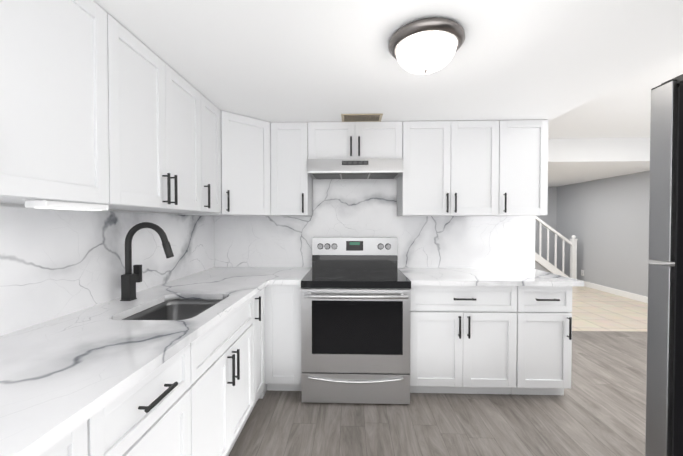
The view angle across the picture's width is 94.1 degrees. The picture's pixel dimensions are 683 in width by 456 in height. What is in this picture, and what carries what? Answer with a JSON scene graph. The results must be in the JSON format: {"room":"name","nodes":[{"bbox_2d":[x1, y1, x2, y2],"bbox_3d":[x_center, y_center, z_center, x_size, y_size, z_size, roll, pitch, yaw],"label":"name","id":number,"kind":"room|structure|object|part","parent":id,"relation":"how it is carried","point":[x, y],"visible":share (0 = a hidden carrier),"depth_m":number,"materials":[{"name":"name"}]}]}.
{"room":"kitchen","nodes":[
{"label":"kitchen","id":0,"kind":"room"},
{"bbox_2d":[0,203,198,215],"bbox_3d":[-1.299,0.203,1.194,0.140,2.074,3.720,0,1,2],"label":"wall","id":1,"kind":"structure","parent":0,"point":[23,205],"depth_m":1.74,"materials":[{"name":"white paint"}]},
{"bbox_2d":[0,0,108,203],"bbox_3d":[-1.052,-0.459,0.997,0.361,0.740,0.481,0,1,2],"label":"upper cabinet","id":2,"kind":"object","parent":1,"relation":"attached to","point":[54,143],"visible":0.98,"depth_m":1.02,"materials":[{"name":"white paint"}]},
{"bbox_2d":[25,200,108,210],"bbox_3d":[-0.963,-0.078,1.134,0.071,0.025,0.260,0,1,2],"label":"light bar","id":3,"kind":"object","parent":2,"relation":"attached to","point":[47,204],"visible":0.98,"depth_m":1.07,"materials":[{"name":"white plastic"}]},
{"bbox_2d":[0,206,215,335],"bbox_3d":[-1.221,0.152,1.205,0.012,0.464,3.448,0,1,2],"label":"backsplash","id":4,"kind":"structure","parent":1,"relation":"attached to","point":[55,263],"depth_m":1.47,"materials":[{"name":"white stone"}]},
{"bbox_2d":[104,14,200,210],"bbox_3d":[-1.033,-0.469,1.620,0.361,0.740,0.759,0,1,2],"label":"upper cabinet","id":5,"kind":"object","parent":1,"relation":"attached to","point":[154,119],"visible":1,"depth_m":1.50,"materials":[{"name":"white paint"}]},
{"bbox_2d":[154,94,220,212],"bbox_3d":[-1.017,-0.478,2.153,0.361,0.740,0.302,0,1,2],"label":"upper cabinet","id":6,"kind":"object","parent":1,"relation":"attached to","point":[210,157],"visible":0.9,"depth_m":2.15,"materials":[{"name":"white paint"}]},
{"bbox_2d":[178,110,271,215],"bbox_3d":[-0.879,-0.479,2.601,0.609,0.752,0.615,0,1,2],"label":"upper cabinet","id":7,"kind":"object","parent":1,"relation":"attached to","point":[245,166],"visible":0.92,"depth_m":2.43,"materials":[{"name":"white paint"}]},
{"bbox_2d":[93,0,682,186],"bbox_3d":[1.769,-1.132,3.345,6.360,0.526,8.250,0,1,2],"label":"ceiling","id":8,"kind":"structure","parent":0,"point":[278,61],"depth_m":1.57,"materials":[{"name":"white paint"}]},
{"bbox_2d":[341,114,382,121],"bbox_3d":[0.156,-0.849,2.456,0.310,0.009,0.165,0,1,2],"label":"ceiling vent","id":9,"kind":"object","parent":8,"relation":"in","point":[361,117],"visible":0.96,"depth_m":2.44,"materials":[{"name":"beige metal"}]},
{"bbox_2d":[389,17,464,73],"bbox_3d":[0.373,-0.761,1.411,0.326,0.151,0.326,0,1,2],"label":"flush-mount light","id":10,"kind":"object","parent":8,"relation":"attached to","point":[427,45],"visible":1,"depth_m":1.32,"materials":[{"name":"white glass"}]},
{"bbox_3d":[0.373,-0.738,1.411,0.258,0.105,0.258,0,1,2],"label":"flush mount light glass","id":11,"kind":"part","parent":10,"relation":"part of","materials":[{"name":"white glass"}]},
{"bbox_2d":[229,331,646,455],"bbox_3d":[1.711,1.285,1.500,6.360,0.100,4.480,0,1,2],"label":"floor","id":12,"kind":"structure","parent":0,"point":[598,408],"depth_m":2.03,"materials":[{"name":"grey wood"}]},
{"bbox_2d":[40,421,87,455],"bbox_3d":[-0.908,0.843,0.382,0.687,0.821,0.757,0,1,2],"label":"base cabinet","id":13,"kind":"object","parent":12,"relation":"on","point":[74,442],"visible":0.31,"depth_m":0.70,"materials":[{"name":"white paint"}]},
{"bbox_2d":[87,344,190,455],"bbox_3d":[-0.889,0.833,0.999,0.687,0.821,0.472,0,1,2],"label":"base cabinet","id":14,"kind":"object","parent":12,"relation":"on","point":[149,414],"visible":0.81,"depth_m":0.98,"materials":[{"name":"white paint"}]},
{"bbox_2d":[188,297,252,455],"bbox_3d":[-0.871,0.823,1.624,0.687,0.821,0.772,0,1,2],"label":"base cabinet","id":15,"kind":"object","parent":12,"relation":"on","point":[221,365],"visible":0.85,"depth_m":1.53,"materials":[{"name":"white paint"}]},
{"bbox_2d":[0,267,279,455],"bbox_3d":[-0.888,0.402,1.199,0.677,0.034,3.448,0,1,2],"label":"countertop","id":16,"kind":"structure","parent":15,"relation":"on","point":[61,377],"depth_m":0.99,"materials":[{"name":"stone"}]},
{"bbox_2d":[120,222,173,300],"bbox_3d":[-1.009,0.173,1.692,0.268,0.408,0.112,0,1,2],"label":"faucet","id":17,"kind":"object","parent":16,"relation":"on","point":[129,279],"visible":1,"depth_m":1.65,"materials":[{"name":"black metal"}]},
{"bbox_2d":[122,299,221,319],"bbox_3d":[-0.809,0.509,1.574,0.391,0.191,0.524,0,1,2],"label":"sink","id":18,"kind":"object","parent":16,"relation":"in","point":[179,309],"visible":0.1,"depth_m":1.82,"materials":[{"name":"silver metal"}]},
{"bbox_2d":[252,288,264,407],"bbox_3d":[-0.855,0.814,2.145,0.687,0.821,0.265,0,1,2],"label":"base cabinet","id":19,"kind":"object","parent":12,"relation":"on","point":[258,323],"visible":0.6,"depth_m":2.15,"materials":[{"name":"white paint"}]},
{"bbox_2d":[268,267,311,284],"bbox_3d":[-0.384,0.380,2.579,0.219,0.034,0.658,0,1,2],"label":"countertop","id":20,"kind":"structure","parent":19,"relation":"on","point":[286,275],"depth_m":2.44,"materials":[{"name":"stone"}]},
{"bbox_2d":[259,384,266,398],"bbox_3d":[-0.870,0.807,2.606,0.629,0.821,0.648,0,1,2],"label":"toe kick","id":21,"kind":"object","parent":12,"relation":"on","point":[263,392],"visible":0.04,"depth_m":2.30,"materials":[{"name":"white paint"}]},
{"bbox_2d":[265,285,301,390],"bbox_3d":[-0.414,0.807,2.607,0.274,0.821,0.617,0,1,2],"label":"cabinet filler","id":22,"kind":"object","parent":12,"relation":"on","point":[283,372],"visible":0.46,"depth_m":2.31,"materials":[{"name":"white paint"}]},
{"bbox_2d":[301,237,410,403],"bbox_3d":[0.106,0.654,2.499,0.758,1.130,0.765,0,1,2],"label":"steel electric range","id":23,"kind":"object","parent":12,"relation":"on","point":[355,317],"visible":1,"depth_m":2.19,"materials":[{"name":"silver metal"}]},
{"bbox_2d":[410,285,516,393],"bbox_3d":[0.872,0.807,2.549,0.755,0.821,0.656,0,1,2],"label":"base cabinet","id":24,"kind":"object","parent":12,"relation":"on","point":[463,339],"visible":0.85,"depth_m":2.27,"materials":[{"name":"white paint"}]},
{"bbox_2d":[398,268,583,285],"bbox_3d":[1.088,0.380,2.537,1.191,0.034,0.653,0,1,2],"label":"countertop","id":25,"kind":"structure","parent":24,"relation":"on","point":[417,276],"depth_m":2.35,"materials":[{"name":"stone"}]},
{"bbox_2d":[511,286,571,394],"bbox_3d":[1.442,0.808,2.531,0.378,0.821,0.656,0,1,2],"label":"base cabinet","id":26,"kind":"object","parent":12,"relation":"on","point":[544,340],"visible":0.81,"depth_m":2.25,"materials":[{"name":"white paint"}]},
{"bbox_2d":[645,74,682,455],"bbox_3d":[1.340,0.406,0.628,0.764,1.687,0.856,0,1,2],"label":"refrigerator","id":27,"kind":"object","parent":12,"relation":"on","point":[664,407],"visible":1,"depth_m":0.95,"materials":[{"name":"silver metal"}]},
{"bbox_2d":[535,187,556,264],"bbox_3d":[1.790,-0.050,7.359,6.160,2.380,0.140,0,1,2],"label":"wall","id":28,"kind":"structure","parent":0,"point":[550,218],"depth_m":7.20,"materials":[{"name":"grey paint"}]},
{"bbox_2d":[571,286,647,331],"bbox_3d":[1.837,1.218,5.623,6.360,0.100,3.770,0,1,2],"label":"floor","id":29,"kind":"structure","parent":0,"point":[595,309],"depth_m":4.47,"materials":[{"name":"beige wood"}]},
{"bbox_2d":[534,261,552,273],"bbox_3d":[3.290,0.198,6.847,2.550,1.900,0.799,0,1,2],"label":"stair steps","id":30,"kind":"structure","parent":29,"relation":"on","point":[538,266],"depth_m":6.43,"materials":[{"name":"grey paint"}]},
{"bbox_2d":[535,216,577,279],"bbox_3d":[3.354,-0.233,6.408,2.695,2.817,0.100,0,1,2],"label":"stair railing","id":31,"kind":"object","parent":30,"relation":"attached to","point":[546,264],"visible":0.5,"depth_m":6.38,"materials":[{"name":"white wood"}]},
{"bbox_2d":[556,171,674,296],"bbox_3d":[4.814,0.018,3.171,0.140,2.380,8.050,0,1,2],"label":"wall","id":32,"kind":"structure","parent":0,"point":[605,221],"depth_m":5.72,"materials":[{"name":"grey paint"}]},
{"bbox_2d":[577,279,647,302],"bbox_3d":[4.735,1.158,3.192,0.017,0.100,8.050,0,1,2],"label":"baseboard","id":33,"kind":"structure","parent":32,"relation":"attached to","point":[637,297],"depth_m":5.52,"materials":[{"name":"white wood"}]},
{"bbox_2d":[548,53,682,138],"bbox_3d":[3.269,-1.258,1.696,3.260,0.220,5.050,0,1,2],"label":"ceiling","id":34,"kind":"structure","parent":0,"point":[622,110],"depth_m":3.23,"materials":[{"name":"white paint"}]},
{"bbox_3d":[0.275,0.174,2.947,2.900,2.074,0.120,0,1,2],"label":"wall","id":35,"kind":"structure","parent":0,"visible":0},
{"bbox_2d":[271,122,312,215],"bbox_3d":[-0.420,-0.481,2.714,0.302,0.752,0.361,0,1,2],"label":"upper cabinet","id":36,"kind":"object","parent":35,"relation":"attached to","point":[291,186],"visible":0.96,"depth_m":2.58,"materials":[{"name":"white paint"}]},
{"bbox_2d":[308,121,401,158],"bbox_3d":[0.113,-0.705,2.695,0.759,0.303,0.361,0,1,2],"label":"upper cabinet","id":37,"kind":"object","parent":35,"relation":"attached to","point":[354,140],"visible":0.75,"depth_m":2.56,"materials":[{"name":"white paint"}]},
{"bbox_2d":[307,159,402,178],"bbox_3d":[0.113,-0.493,2.687,0.758,0.119,0.356,0,1,2],"label":"steel range hood","id":38,"kind":"object","parent":37,"relation":"attached to","point":[354,168],"visible":0.98,"depth_m":2.52,"materials":[{"name":"silver metal"}]},
{"bbox_2d":[216,179,534,267],"bbox_3d":[0.289,-0.099,2.874,2.868,0.913,0.012,0,1,2],"label":"backsplash","id":39,"kind":"structure","parent":35,"relation":"attached to","point":[341,207],"depth_m":2.87,"materials":[{"name":"white stone"}]},
{"bbox_2d":[397,120,498,215],"bbox_3d":[0.875,-0.480,2.675,0.759,0.752,0.361,0,1,2],"label":"upper cabinet","id":40,"kind":"object","parent":35,"relation":"attached to","point":[450,168],"visible":0.98,"depth_m":2.54,"materials":[{"name":"white paint"}]},
{"bbox_2d":[493,120,547,215],"bbox_3d":[1.446,-0.480,2.658,0.378,0.752,0.361,0,1,2],"label":"upper cabinet","id":41,"kind":"object","parent":35,"relation":"attached to","point":[523,167],"visible":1,"depth_m":2.52,"materials":[{"name":"white paint"}]}
]}

